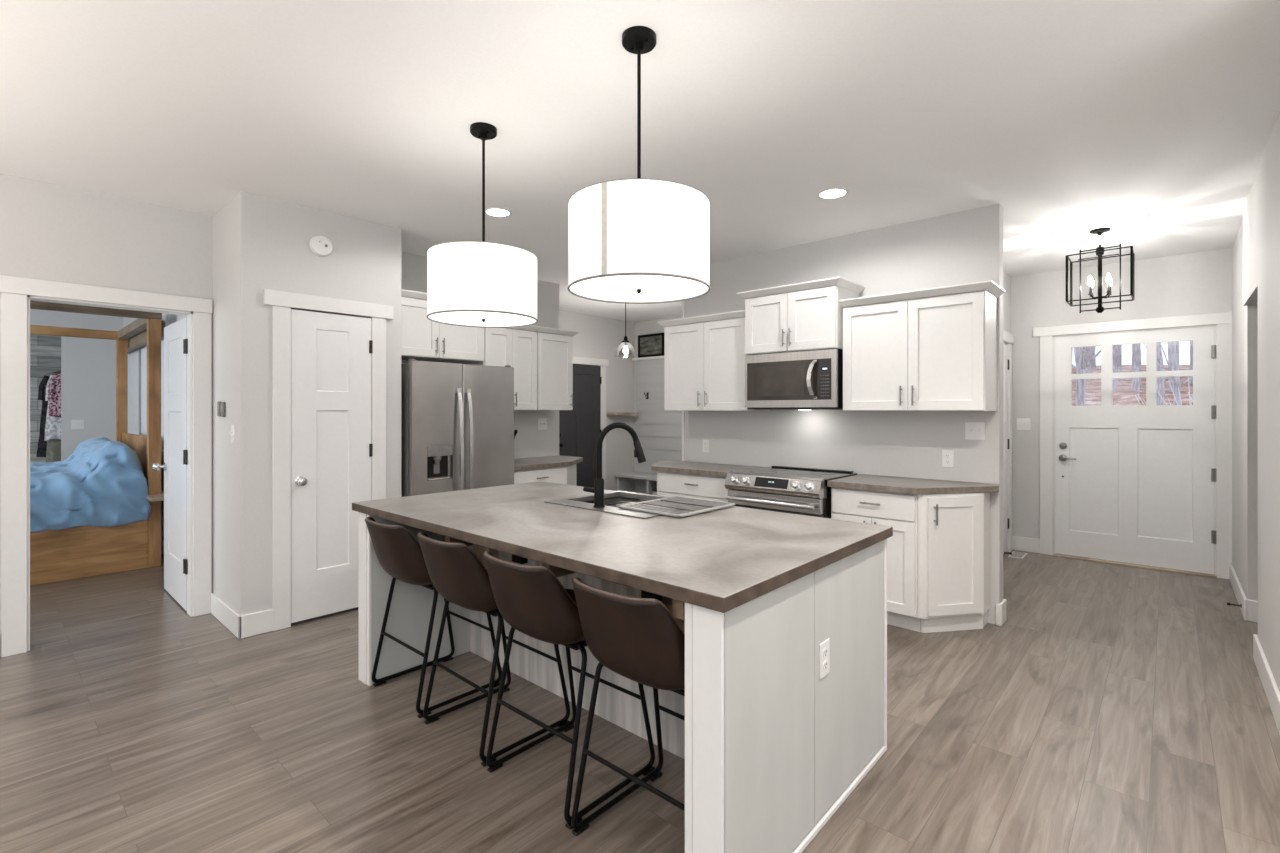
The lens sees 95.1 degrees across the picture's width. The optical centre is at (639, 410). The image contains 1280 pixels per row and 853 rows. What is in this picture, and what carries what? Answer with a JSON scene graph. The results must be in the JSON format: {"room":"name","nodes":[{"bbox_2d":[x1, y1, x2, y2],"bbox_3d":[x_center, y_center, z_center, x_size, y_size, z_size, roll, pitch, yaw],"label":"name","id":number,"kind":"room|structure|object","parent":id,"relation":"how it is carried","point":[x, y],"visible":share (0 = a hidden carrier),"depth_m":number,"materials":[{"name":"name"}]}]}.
{"room":"kitchen","nodes":[
{"label":"kitchen","id":0,"kind":"room"},
{"bbox_2d":[30,335,60,461],"bbox_3d":[-8.162,0.025,7.300,0.100,2.730,2.300,0,0,42],"label":"wall","id":1,"kind":"structure","parent":0,"point":[45,351],"depth_m":7.61,"materials":[{"name":"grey wood"}]},
{"bbox_3d":[-7.342,-0.540,7.462,0.860,0.024,0.024,0,0,42],"label":"closet rod","id":2,"kind":"object","parent":1,"relation":"attached to","visible":0},
{"bbox_2d":[36,370,60,456],"bbox_3d":[-7.468,0.025,7.571,0.130,1.170,0.483,0,0,42],"label":"clothing","id":3,"kind":"object","parent":2,"relation":"hanging from","point":[42,445],"visible":0.23,"depth_m":7.43,"materials":[{"name":"black fabric"}]},
{"bbox_2d":[44,371,60,441],"bbox_3d":[-7.212,-0.085,7.340,0.132,0.950,0.366,0,0,42],"label":"garment","id":4,"kind":"object","parent":2,"relation":"hanging from","point":[53,424],"visible":0.14,"depth_m":7.23,"materials":[{"name":"white fabric"}]},
{"bbox_2d":[46,374,60,461],"bbox_3d":[-7.338,0.175,7.455,0.140,1.470,0.343,0,0,42],"label":"clothing","id":5,"kind":"object","parent":2,"relation":"hanging from","point":[53,453],"visible":0.09,"depth_m":7.35,"materials":[{"name":"green fabric"}]},
{"bbox_2d":[48,371,60,417],"bbox_3d":[-7.089,-0.235,7.234,0.132,0.650,0.326,0,0,42],"label":"garment","id":6,"kind":"object","parent":2,"relation":"hanging from","point":[54,391],"visible":0.3,"depth_m":7.15,"materials":[{"name":"multicoloured fabric"}]},
{"bbox_2d":[30,309,122,460],"bbox_3d":[-8.143,0.025,5.814,0.120,2.730,4.520,0,0,42],"label":"wall","id":7,"kind":"structure","parent":0,"point":[88,365],"depth_m":7.20,"materials":[{"name":"paint"}]},
{"bbox_2d":[71,420,84,428],"bbox_3d":[-6.856,0.170,7.138,0.017,0.116,0.116,0,0,42],"label":"light switch","id":8,"kind":"object","parent":7,"relation":"attached to","point":[75,424],"visible":1,"depth_m":7.14,"materials":[{"name":"white plastic"}]},
{"bbox_2d":[0,173,212,656],"bbox_3d":[-4.840,0.025,2.025,0.120,2.730,5.520,0,0,42],"label":"wall","id":9,"kind":"structure","parent":0,"point":[49,231],"depth_m":3.59,"materials":[{"name":"paint"}]},
{"bbox_2d":[0,275,212,656],"bbox_3d":[-3.620,0.315,3.934,0.923,2.150,1.038,0,0,42],"label":"door","id":10,"kind":"structure","parent":9,"relation":"in","point":[187,466],"depth_m":3.95,"materials":[{"name":"white paint"}]},
{"bbox_2d":[123,314,186,538],"bbox_3d":[-4.780,0.025,5.905,4.990,2.730,0.120,0,0,42],"label":"wall","id":11,"kind":"structure","parent":0,"point":[173,318],"depth_m":5.73,"materials":[{"name":"paint"}]},
{"bbox_2d":[128,313,168,460],"bbox_3d":[-5.414,-0.235,6.389,2.580,1.430,0.170,0,0,42],"label":"window","id":12,"kind":"structure","parent":11,"relation":"in","point":[137,344],"depth_m":6.58,"materials":[{"name":"white paint"}]},
{"bbox_2d":[129,338,163,448],"bbox_3d":[-5.402,-0.215,6.403,2.340,1.190,0.004,0,0,42],"label":"blind","id":13,"kind":"object","parent":12,"relation":"attached to","point":[137,357],"depth_m":6.65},
{"bbox_2d":[146,490,163,501],"bbox_3d":[-4.246,0.755,5.183,0.650,0.030,0.205,0,0,42],"label":"shelf","id":14,"kind":"object","parent":11,"relation":"attached to","point":[158,497],"visible":0.31,"depth_m":5.00,"materials":[{"name":"brown wood"}]},
{"bbox_2d":[213,191,400,614],"bbox_3d":[-2.398,0.025,4.216,0.810,2.730,1.005,0,0,42],"label":"wall","id":15,"kind":"structure","parent":0,"point":[260,243],"depth_m":3.75,"materials":[{"name":"paint"}]},
{"bbox_2d":[217,401,220,416],"bbox_3d":[-2.787,-0.010,3.875,0.052,0.100,0.021,0,0,42],"label":"remote holder","id":16,"kind":"object","parent":15,"relation":"attached to","point":[218,402],"visible":0.91,"depth_m":3.86,"materials":[{"name":"grey plastic"}]},
{"bbox_2d":[221,402,225,416],"bbox_3d":[-2.720,-0.007,3.815,0.052,0.100,0.021,0,0,42],"label":"remote holder","id":17,"kind":"object","parent":15,"relation":"attached to","point":[223,404],"visible":1,"depth_m":3.80,"materials":[{"name":"grey plastic"}]},
{"bbox_2d":[211,593,240,638],"bbox_3d":[-2.682,1.320,3.784,0.686,0.140,0.016,0,0,42],"label":"baseboard","id":18,"kind":"structure","parent":15,"relation":"attached to","point":[222,611],"depth_m":3.75,"materials":[{"name":"white paint"}]},
{"bbox_2d":[230,425,234,442],"bbox_3d":[-2.570,0.147,3.682,0.072,0.116,0.017,0,0,42],"label":"light switch","id":19,"kind":"object","parent":15,"relation":"attached to","point":[232,433],"visible":1,"depth_m":3.67,"materials":[{"name":"white plastic"}]},
{"bbox_2d":[238,609,272,638],"bbox_3d":[-2.377,1.320,3.623,0.016,0.140,0.187,0,0,42],"label":"baseboard","id":20,"kind":"structure","parent":15,"relation":"attached to","point":[252,624],"depth_m":3.62,"materials":[{"name":"white paint"}]},
{"bbox_2d":[309,235,332,256],"bbox_3d":[-2.116,-1.097,3.893,0.041,0.140,0.140,0,0,42],"label":"smoke detector","id":21,"kind":"object","parent":15,"relation":"attached to","point":[320,245],"visible":1,"depth_m":3.88,"materials":[{"name":"white plastic"}]},
{"bbox_2d":[263,289,392,630],"bbox_3d":[-2.059,0.317,3.940,0.103,2.147,0.816,0,0,42],"label":"door","id":22,"kind":"structure","parent":15,"relation":"in","point":[329,370],"depth_m":3.90,"materials":[{"name":"white paint"}]},
{"bbox_2d":[401,251,558,458],"bbox_3d":[-1.572,0.025,5.497,0.120,2.730,2.005,0,0,42],"label":"wall","id":23,"kind":"structure","parent":0,"point":[529,442],"depth_m":5.97,"materials":[{"name":"paint"}]},
{"bbox_2d":[401,289,483,362],"bbox_3d":[-1.745,-0.684,4.919,0.393,0.509,0.905,0,0,42],"label":"upper cabinet","id":24,"kind":"object","parent":23,"relation":"attached to","point":[422,339],"visible":0.61,"depth_m":4.76,"materials":[{"name":"white paint"}]},
{"bbox_2d":[464,325,539,409],"bbox_3d":[-1.277,-0.398,5.438,0.393,0.792,0.575,0,0,42],"label":"upper cabinet","id":25,"kind":"object","parent":23,"relation":"attached to","point":[516,347],"visible":0.49,"depth_m":5.40,"materials":[{"name":"white paint"}]},
{"bbox_2d":[538,418,546,429],"bbox_3d":[-1.003,0.140,6.025,0.017,0.116,0.116,0,0,42],"label":"light switch","id":26,"kind":"object","parent":23,"relation":"attached to","point":[542,422],"visible":1,"depth_m":6.03,"materials":[{"name":"white plastic"}]},
{"bbox_2d":[537,326,579,409],"bbox_3d":[-0.918,-0.398,5.835,0.393,0.792,0.490,0,0,42],"label":"upper cabinet","id":27,"kind":"object","parent":23,"relation":"attached to","point":[554,345],"visible":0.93,"depth_m":5.72,"materials":[{"name":"white paint"}]},
{"bbox_2d":[559,310,633,490],"bbox_3d":[-0.976,0.025,8.007,0.120,2.730,2.760,0,0,42],"label":"wall","id":28,"kind":"structure","parent":0,"point":[598,337],"depth_m":8.57,"materials":[{"name":"paint"}]},
{"bbox_2d":[559,356,607,489],"bbox_3d":[-0.865,0.328,8.075,0.194,2.125,1.110,0,0,42],"label":"door","id":29,"kind":"structure","parent":28,"relation":"in","point":[580,428],"depth_m":8.15,"materials":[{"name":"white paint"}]},
{"bbox_2d":[606,412,637,414],"bbox_3d":[-0.257,0.046,8.564,0.198,0.037,0.470,0,0,42],"label":"wall shelf","id":30,"kind":"object","parent":28,"relation":"attached to","point":[607,413],"visible":1,"depth_m":8.44,"materials":[{"name":"brown wood"}]},
{"bbox_2d":[0,0,1279,321],"bbox_3d":[-1.744,-1.390,3.292,15.400,0.100,11.750,0,0,42],"label":"ceiling","id":31,"kind":"structure","parent":0,"point":[1150,122],"depth_m":2.60,"materials":[{"name":"paint"}]},
{"bbox_2d":[427,122,537,327],"bbox_3d":[-0.743,-0.880,2.781,0.510,0.920,0.510,0,0,42],"label":"pendant lamp","id":32,"kind":"object","parent":31,"relation":"hanging from","point":[482,284],"visible":1,"depth_m":2.58,"materials":[{"name":"white fabric"}]},
{"bbox_2d":[429,311,535,325],"bbox_3d":[-0.743,-0.439,2.781,0.488,0.006,0.488,0,0,42],"label":"diffuser","id":33,"kind":"object","parent":32,"relation":"attached to","point":[457,318],"depth_m":2.77,"materials":[{"name":"white plastic"}]},
{"bbox_2d":[485,207,511,216],"bbox_3d":[-0.960,-1.337,3.951,0.192,0.006,0.192,0,0,42],"label":"recessed light","id":34,"kind":"object","parent":31,"relation":"in","point":[492,211],"visible":0.94,"depth_m":3.95,"materials":[{"name":"white paint"}]},
{"bbox_2d":[614,304,636,356],"bbox_3d":[-0.169,-0.989,6.902,0.270,0.702,0.270,0,0,42],"label":"glass pendant","id":35,"kind":"object","parent":31,"relation":"hanging from","point":[625,343],"visible":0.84,"depth_m":6.86,"materials":[{"name":"clear glass"}]},
{"bbox_2d":[567,26,710,303],"bbox_3d":[-0.003,-0.880,2.099,0.510,0.920,0.510,0,0,42],"label":"pendant lamp","id":36,"kind":"object","parent":31,"relation":"hanging from","point":[638,240],"visible":1,"depth_m":1.90,"materials":[{"name":"white fabric"}]},
{"bbox_2d":[571,275,706,301],"bbox_3d":[-0.003,-0.439,2.099,0.488,0.006,0.488,0,0,42],"label":"diffuser","id":37,"kind":"object","parent":36,"relation":"attached to","point":[602,288],"depth_m":2.07,"materials":[{"name":"white plastic"}]},
{"bbox_2d":[817,187,848,198],"bbox_3d":[1.189,-1.337,3.608,0.192,0.006,0.192,0,0,42],"label":"recessed light","id":38,"kind":"object","parent":31,"relation":"in","point":[836,192],"visible":1,"depth_m":3.60,"materials":[{"name":"white paint"}]},
{"bbox_2d":[1066,227,1134,312],"bbox_3d":[3.413,-1.032,4.341,0.384,0.615,0.298,0,0,42],"label":"lantern chandelier","id":39,"kind":"object","parent":31,"relation":"hanging from","point":[1100,250],"visible":1,"depth_m":4.33,"materials":[{"name":"black metal"}]},
{"bbox_2d":[0,550,1279,852],"bbox_3d":[-1.744,1.420,3.292,15.400,0.060,11.750,0,0,42],"label":"floor","id":40,"kind":"structure","parent":0,"point":[1112,708],"depth_m":2.45,"materials":[{"name":"brown wood"}]},
{"bbox_2d":[30,300,161,585],"bbox_3d":[-5.787,0.247,5.062,2.024,2.285,2.280,0,0,42],"label":"canopy bed","id":41,"kind":"object","parent":40,"relation":"on","point":[77,552],"visible":0.58,"depth_m":5.14,"materials":[{"name":"brown wood"}]},
{"bbox_2d":[30,437,150,531],"bbox_3d":[-5.735,0.630,5.020,2.076,0.720,2.103,0,0,42],"label":"duvet","id":42,"kind":"object","parent":41,"relation":"on","point":[103,482],"visible":0.78,"depth_m":4.95,"materials":[{"name":"blue fabric"}]},
{"bbox_2d":[365,517,501,717],"bbox_3d":[-1.055,0.954,2.927,0.479,0.872,0.549,0,0,42],"label":"bar stool","id":43,"kind":"object","parent":40,"relation":"on","point":[399,553],"visible":0.68,"depth_m":2.72,"materials":[{"name":"brown leather"}]},
{"bbox_2d":[401,359,513,496],"bbox_3d":[-1.589,0.505,4.816,0.747,1.770,0.900,0,0,42],"label":"refrigerator","id":44,"kind":"object","parent":40,"relation":"on","point":[457,420],"visible":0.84,"depth_m":4.52,"materials":[{"name":"silver metal"}]},
{"bbox_2d":[417,532,569,766],"bbox_3d":[-0.666,0.954,2.569,0.479,0.872,0.549,0,0,43],"label":"bar stool","id":45,"kind":"object","parent":40,"relation":"on","point":[455,571],"visible":0.69,"depth_m":2.36,"materials":[{"name":"brown leather"}]},
{"bbox_2d":[514,464,576,485],"bbox_3d":[-0.981,0.954,5.570,0.648,0.872,0.985,0,0,42],"label":"base cabinet","id":46,"kind":"object","parent":40,"relation":"on","point":[567,475],"visible":0.23,"depth_m":5.32,"materials":[{"name":"white paint"}]},
{"bbox_2d":[514,455,582,470],"bbox_3d":[-0.964,0.496,5.593,0.645,0.040,1.048,0,0,42],"label":"countertop","id":47,"kind":"structure","parent":46,"relation":"on","point":[547,461],"depth_m":5.46,"materials":[{"name":"concrete"}]},
{"bbox_2d":[483,551,654,828],"bbox_3d":[-0.295,0.954,2.228,0.479,0.872,0.549,0,0,42],"label":"bar stool","id":48,"kind":"object","parent":40,"relation":"on","point":[532,600],"visible":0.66,"depth_m":2.02,"materials":[{"name":"brown leather"}]},
{"bbox_2d":[359,502,886,852],"bbox_3d":[-0.220,0.953,2.711,2.253,0.874,1.192,0,0,42],"label":"kitchen island","id":49,"kind":"object","parent":40,"relation":"on","point":[771,749],"visible":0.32,"depth_m":1.95,"materials":[{"name":"paint"}]},
{"bbox_2d":[352,481,892,612],"bbox_3d":[-0.227,0.496,2.714,2.297,0.040,1.231,0,0,42],"label":"island countertop","id":50,"kind":"structure","parent":49,"relation":"on","point":[722,560],"depth_m":2.19,"materials":[{"name":"concrete"}]},
{"bbox_2d":[583,422,645,507],"bbox_3d":[-0.121,0.264,2.884,0.316,0.412,0.092,0,0,-9],"label":"kitchen faucet","id":51,"kind":"object","parent":50,"relation":"on","point":[598,490],"visible":1,"depth_m":2.85,"materials":[{"name":"black metal"}]},
{"bbox_2d":[544,491,703,518],"bbox_3d":[-0.052,0.573,2.998,0.695,0.206,0.550,0,0,42],"label":"sink","id":52,"kind":"object","parent":50,"relation":"in","point":[578,502],"visible":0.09,"depth_m":2.99,"materials":[{"name":"metal"}]},
{"bbox_2d":[584,496,638,505],"bbox_3d":[-0.185,0.496,3.175,0.167,0.007,0.358,0,0,42],"label":"rack","id":53,"kind":"object","parent":52,"relation":"in","point":[612,500],"visible":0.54,"depth_m":3.21,"materials":[{"name":"black metal"}]},
{"bbox_2d":[567,492,688,506],"bbox_3d":[-0.024,0.573,3.029,0.615,0.206,0.395,0,0,42],"label":"basin","id":54,"kind":"object","parent":52,"relation":"in","point":[642,497],"depth_m":3.26,"materials":[{"name":"metal"}]},
{"bbox_2d":[618,496,735,516],"bbox_3d":[0.184,0.464,2.853,0.380,0.011,0.442,0,0,42],"label":"mat","id":55,"kind":"object","parent":52,"relation":"on","point":[668,504],"visible":1,"depth_m":2.82,"materials":[{"name":"metal"}]},
{"bbox_2d":[819,638,829,678],"bbox_3d":[0.622,0.835,1.968,0.008,0.116,0.072,0,0,42],"label":"electrical outlet","id":56,"kind":"object","parent":49,"relation":"attached to","point":[824,647],"visible":1,"depth_m":1.96,"materials":[{"name":"white plastic"}]},
{"bbox_2d":[571,577,684,852],"bbox_3d":[0.070,0.954,1.891,0.479,0.872,0.549,0,0,42],"label":"bar stool","id":57,"kind":"object","parent":40,"relation":"on","point":[639,640],"visible":0.65,"depth_m":1.70,"materials":[{"name":"brown leather"}]},
{"bbox_2d":[615,356,681,494],"bbox_3d":[0.674,0.300,7.925,2.420,2.180,0.429,0,0,42],"label":"hall tree","id":58,"kind":"object","parent":40,"relation":"on","point":[658,431],"visible":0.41,"depth_m":8.61,"materials":[{"name":"grey paint"}]},
{"bbox_2d":[638,333,663,357],"bbox_3d":[0.160,-0.958,8.625,0.500,0.335,0.020,0,0,42],"label":"framed picture","id":59,"kind":"object","parent":58,"relation":"on","point":[649,345],"visible":0.93,"depth_m":8.62,"materials":[{"name":"black wood"}]},
{"bbox_2d":[640,335,661,354],"bbox_3d":[0.160,-0.958,8.625,0.432,0.268,0.004,0,0,42],"label":"print","id":60,"kind":"object","parent":59,"relation":"attached to","point":[649,344],"depth_m":8.62},
{"bbox_2d":[652,484,656,494],"bbox_3d":[0.437,1.180,8.126,0.470,0.300,0.300,0,0,42],"label":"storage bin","id":61,"kind":"object","parent":58,"relation":"in","point":[654,486],"visible":0.13,"depth_m":8.14,"materials":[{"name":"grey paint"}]},
{"bbox_2d":[657,471,727,502],"bbox_3d":[0.524,0.954,5.014,0.978,0.872,0.574,0,0,42],"label":"base cabinet","id":62,"kind":"object","parent":40,"relation":"on","point":[669,484],"visible":0.17,"depth_m":4.77,"materials":[{"name":"white paint"}]},
{"bbox_2d":[651,461,762,476],"bbox_3d":[0.500,0.496,5.043,1.064,0.040,0.578,0,0,42],"label":"countertop","id":63,"kind":"structure","parent":62,"relation":"on","point":[685,467],"depth_m":4.88,"materials":[{"name":"concrete"}]},
{"bbox_2d":[725,466,856,518],"bbox_3d":[1.129,0.914,4.379,0.748,0.912,0.706,0,0,42],"label":"range","id":64,"kind":"object","parent":40,"relation":"on","point":[793,490],"visible":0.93,"depth_m":4.15,"materials":[{"name":"silver metal"}]},
{"bbox_2d":[726,489,822,517],"bbox_3d":[0.930,0.868,4.158,0.736,0.545,0.111,0,0,42],"label":"oven","id":65,"kind":"object","parent":64,"relation":"in","point":[809,505],"depth_m":4.11,"materials":[{"name":"metal"}]},
{"bbox_2d":[736,467,856,481],"bbox_3d":[1.158,0.476,4.411,0.748,0.017,0.570,0,0,42],"label":"cooktop","id":66,"kind":"object","parent":64,"relation":"in","point":[825,475],"depth_m":4.39,"materials":[{"name":"black glass"}]},
{"bbox_2d":[823,482,830,518],"bbox_3d":[1.158,0.927,4.411,0.740,0.885,0.570,0,0,42],"label":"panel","id":67,"kind":"object","parent":64,"relation":"in","point":[826,490],"depth_m":3.98,"materials":[{"name":"black metal"}]},
{"bbox_2d":[831,487,920,631],"bbox_3d":[1.668,0.954,3.982,0.556,0.872,0.574,0,0,42],"label":"base cabinet","id":68,"kind":"object","parent":40,"relation":"on","point":[899,511],"visible":0.35,"depth_m":3.70,"materials":[{"name":"white paint"}]},
{"bbox_2d":[827,474,998,494],"bbox_3d":[1.802,0.496,3.868,0.917,0.040,0.578,0,0,42],"label":"countertop","id":69,"kind":"structure","parent":68,"relation":"on","point":[904,485],"depth_m":3.76,"materials":[{"name":"concrete"}]},
{"bbox_2d":[918,492,989,632],"bbox_3d":[2.000,0.954,3.718,0.288,0.872,0.520,0,0,42],"label":"base cabinet","id":70,"kind":"object","parent":40,"relation":"on","point":[954,529],"visible":0.92,"depth_m":3.64,"materials":[{"name":"white paint"}]},
{"bbox_2d":[1008,551,1027,558],"bbox_3d":[3.628,1.387,5.616,0.120,0.007,0.280,0,0,42],"label":"floor vent","id":71,"kind":"object","parent":40,"relation":"in","point":[1020,555],"visible":0.95,"depth_m":5.58,"materials":[{"name":"white metal"}]},
{"bbox_2d":[634,316,681,471],"bbox_3d":[1.712,0.025,7.359,4.740,2.730,0.120,0,0,42],"label":"wall","id":72,"kind":"structure","parent":0,"point":[650,326],"depth_m":8.78,"materials":[{"name":"paint"}]},
{"bbox_2d":[685,204,1002,623],"bbox_3d":[1.406,0.025,4.699,2.590,2.730,0.120,0,0,42],"label":"wall","id":73,"kind":"structure","parent":0,"point":[962,247],"depth_m":4.29,"materials":[{"name":"paint"}]},
{"bbox_2d":[682,301,684,460],"bbox_3d":[0.408,0.025,5.508,0.025,2.730,0.015,0,0,42],"label":"trim","id":74,"kind":"structure","parent":73,"relation":"attached to","point":[683,302],"depth_m":5.50,"materials":[{"name":"white paint"}]},
{"bbox_2d":[703,440,708,452],"bbox_3d":[0.601,0.324,5.340,0.072,0.116,0.008,0,0,42],"label":"electrical outlet","id":75,"kind":"object","parent":73,"relation":"attached to","point":[705,442],"visible":1,"depth_m":5.33,"materials":[{"name":"white plastic"}]},
{"bbox_2d":[657,310,769,410],"bbox_3d":[0.620,-0.396,5.060,0.910,0.797,0.393,0,0,42],"label":"upper cabinet","id":76,"kind":"object","parent":73,"relation":"attached to","point":[704,355],"visible":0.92,"depth_m":4.92,"materials":[{"name":"white paint"}]},
{"bbox_2d":[736,276,864,354],"bbox_3d":[1.218,-0.682,4.480,0.835,0.484,0.453,0,0,42],"label":"upper cabinet","id":77,"kind":"object","parent":73,"relation":"attached to","point":[803,316],"visible":0.94,"depth_m":4.30,"materials":[{"name":"white paint"}]},
{"bbox_2d":[745,349,842,409],"bbox_3d":[1.217,-0.219,4.470,0.740,0.434,0.463,0,0,42],"label":"microwave","id":78,"kind":"object","parent":77,"relation":"attached to","point":[813,379],"visible":0.95,"depth_m":4.31,"materials":[{"name":"silver metal"}]},
{"bbox_2d":[839,280,1004,410],"bbox_3d":[1.872,-0.386,3.929,0.930,0.777,0.393,0,0,42],"label":"upper cabinet","id":79,"kind":"object","parent":73,"relation":"attached to","point":[929,349],"visible":1,"depth_m":3.78,"materials":[{"name":"white paint"}]},
{"bbox_2d":[942,450,953,467],"bbox_3d":[2.099,0.330,3.987,0.072,0.116,0.008,0,0,42],"label":"electrical outlet","id":80,"kind":"object","parent":73,"relation":"attached to","point":[947,455],"visible":1,"depth_m":3.98,"materials":[{"name":"white plastic"}]},
{"bbox_2d":[965,422,984,439],"bbox_3d":[2.216,0.136,3.875,0.116,0.116,0.017,0,0,42],"label":"light switch","id":81,"kind":"object","parent":73,"relation":"attached to","point":[973,430],"visible":1,"depth_m":3.88,"materials":[{"name":"white plastic"}]},
{"bbox_2d":[996,599,1005,625],"bbox_3d":[2.365,1.320,3.833,0.036,0.140,0.152,0,0,42],"label":"baseboard","id":82,"kind":"structure","parent":73,"relation":"attached to","point":[1000,608],"depth_m":3.78,"materials":[{"name":"white paint"}]},
{"bbox_2d":[1003,271,1010,332],"bbox_3d":[2.883,0.025,5.029,0.120,2.730,2.350,0,0,42],"label":"wall","id":83,"kind":"structure","parent":0,"point":[1006,278],"depth_m":5.71,"materials":[{"name":"paint"}]},
{"bbox_2d":[1003,330,1013,553],"bbox_3d":[3.325,0.318,5.499,0.148,2.145,1.050,0,0,42],"label":"door","id":84,"kind":"structure","parent":83,"relation":"in","point":[1008,338],"depth_m":5.75,"materials":[{"name":"white paint"}]},
{"bbox_2d":[1011,248,1231,538],"bbox_3d":[4.359,0.025,5.381,1.840,2.730,0.150,0,0,42],"label":"wall","id":85,"kind":"structure","parent":0,"point":[1197,283],"depth_m":5.55,"materials":[{"name":"paint"}]},
{"bbox_2d":[1017,418,1030,429],"bbox_3d":[3.791,0.134,5.781,0.116,0.116,0.017,0,0,42],"label":"light switch","id":86,"kind":"object","parent":85,"relation":"attached to","point":[1022,423],"visible":1,"depth_m":5.78,"materials":[{"name":"white plastic"}]},
{"bbox_2d":[1012,536,1039,552],"bbox_3d":[3.802,1.320,5.772,0.250,0.140,0.016,0,0,42],"label":"baseboard","id":87,"kind":"structure","parent":85,"relation":"attached to","point":[1019,543],"depth_m":5.76,"materials":[{"name":"white paint"}]},
{"bbox_2d":[1033,312,1231,578],"bbox_3d":[4.407,0.291,5.289,1.415,2.198,0.182,0,0,42],"label":"door","id":88,"kind":"structure","parent":85,"relation":"in","point":[1148,486],"depth_m":5.21,"materials":[{"name":"white paint"}]},
{"bbox_2d":[1232,111,1279,690],"bbox_3d":[3.489,0.025,3.209,0.140,2.730,4.240,0,0,42],"label":"wall","id":89,"kind":"structure","parent":0,"point":[1261,210],"depth_m":3.19,"materials":[{"name":"paint"}]},
{"bbox_2d":[1229,563,1247,620],"bbox_3d":[4.432,1.320,4.340,0.016,0.140,1.276,0,0,42],"label":"baseboard","id":90,"kind":"structure","parent":89,"relation":"attached to","point":[1241,598],"depth_m":4.18,"materials":[{"name":"white paint"}]},
{"bbox_2d":[1253,634,1279,733],"bbox_3d":[2.726,1.320,2.480,0.016,0.140,2.136,0,0,42],"label":"baseboard","id":91,"kind":"structure","parent":89,"relation":"attached to","point":[1272,692],"depth_m":2.81,"materials":[{"name":"white paint"}]},
{"bbox_3d":[4.667,0.025,3.372,1.390,2.730,0.120,0,0,42],"label":"wall","id":92,"kind":"structure","parent":0,"visible":0},
{"bbox_2d":[1248,600,1257,622],"bbox_3d":[4.577,1.320,3.362,1.510,0.140,0.016,0,0,42],"label":"baseboard","id":93,"kind":"structure","parent":92,"relation":"attached to","point":[1252,605],"depth_m":3.85,"materials":[{"name":"white paint"}]},
{"label":"outside","id":94,"kind":"structure","parent":0,"visible":0},
{"bbox_2d":[1072,365,1192,405],"bbox_3d":[17.153,-0.396,19.004,40.000,4.399,32.000,0,0,42],"label":"hillside","id":95,"kind":"structure","parent":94,"point":[1124,396],"depth_m":22.13,"materials":[{"name":"brown plant"}]},
{"bbox_2d":[1072,347,1100,405],"bbox_3d":[10.067,-3.442,13.587,4.647,9.070,4.052,0,0,-4],"label":"bare tree","id":96,"kind":"object","parent":95,"relation":"on","point":[1080,368],"visible":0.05,"depth_m":13.57,"materials":[{"name":"grey plant"}]},
{"bbox_2d":[1084,347,1090,381],"bbox_3d":[20.265,-5.676,26.726,3.956,8.883,3.963,0,0,42],"label":"bare tree","id":97,"kind":"object","parent":95,"relation":"on","point":[1087,349],"visible":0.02,"depth_m":26.72,"materials":[{"name":"grey plant"}]},
{"bbox_2d":[1090,346,1095,370],"bbox_3d":[23.436,-6.351,30.609,4.795,9.013,3.941,0,0,42],"label":"bare tree","id":98,"kind":"object","parent":95,"relation":"on","point":[1092,349],"visible":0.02,"depth_m":30.03,"materials":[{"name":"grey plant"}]},
{"bbox_2d":[1113,345,1116,391],"bbox_3d":[17.770,-4.721,22.142,4.241,8.399,4.478,0,0,42],"label":"bare tree","id":99,"kind":"object","parent":95,"relation":"on","point":[1114,379],"visible":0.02,"depth_m":22.14,"materials":[{"name":"grey plant"}]},
{"bbox_2d":[1115,345,1121,380],"bbox_3d":[21.699,-5.905,26.608,4.113,9.233,4.864,0,0,-13],"label":"bare tree","id":100,"kind":"object","parent":95,"relation":"on","point":[1118,348],"visible":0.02,"depth_m":26.24,"materials":[{"name":"grey plant"}]},
{"bbox_2d":[1131,344,1140,389],"bbox_3d":[18.904,-5.601,22.500,4.181,10.029,3.407,0,0,2],"label":"bare tree","id":101,"kind":"object","parent":95,"relation":"on","point":[1136,348],"visible":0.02,"depth_m":22.02,"materials":[{"name":"grey plant"}]},
{"bbox_2d":[1156,343,1164,404],"bbox_3d":[16.008,-4.748,17.980,3.997,9.724,3.889,0,0,-30],"label":"bare tree","id":102,"kind":"object","parent":95,"relation":"on","point":[1160,381],"visible":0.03,"depth_m":17.87,"materials":[{"name":"grey plant"}]},
{"bbox_2d":[1135,376,1192,404],"bbox_3d":[9.473,0.340,9.739,1.747,2.112,1.154,0,0,13],"label":"shrub","id":103,"kind":"object","parent":95,"relation":"on","point":[1191,401],"visible":0.02,"depth_m":9.95,"materials":[{"name":"white plant"}]},
{"bbox_2d":[1144,342,1192,404],"bbox_3d":[10.758,-2.938,11.412,4.160,8.480,3.137,0,0,-24],"label":"bare tree","id":104,"kind":"object","parent":95,"relation":"on","point":[1176,380],"visible":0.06,"depth_m":11.40,"materials":[{"name":"grey plant"}]},
{"bbox_2d":[1167,342,1179,391],"bbox_3d":[18.655,-4.917,20.544,3.639,8.968,4.103,0,0,31],"label":"bare tree","id":105,"kind":"object","parent":95,"relation":"on","point":[1168,343],"visible":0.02,"depth_m":20.59,"materials":[{"name":"grey plant"}]},
{"bbox_2d":[1189,341,1192,383],"bbox_3d":[22.344,-5.732,23.795,4.034,9.348,3.821,0,0,7],"label":"bare tree","id":106,"kind":"object","parent":95,"relation":"on","point":[1191,342],"visible":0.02,"depth_m":23.48,"materials":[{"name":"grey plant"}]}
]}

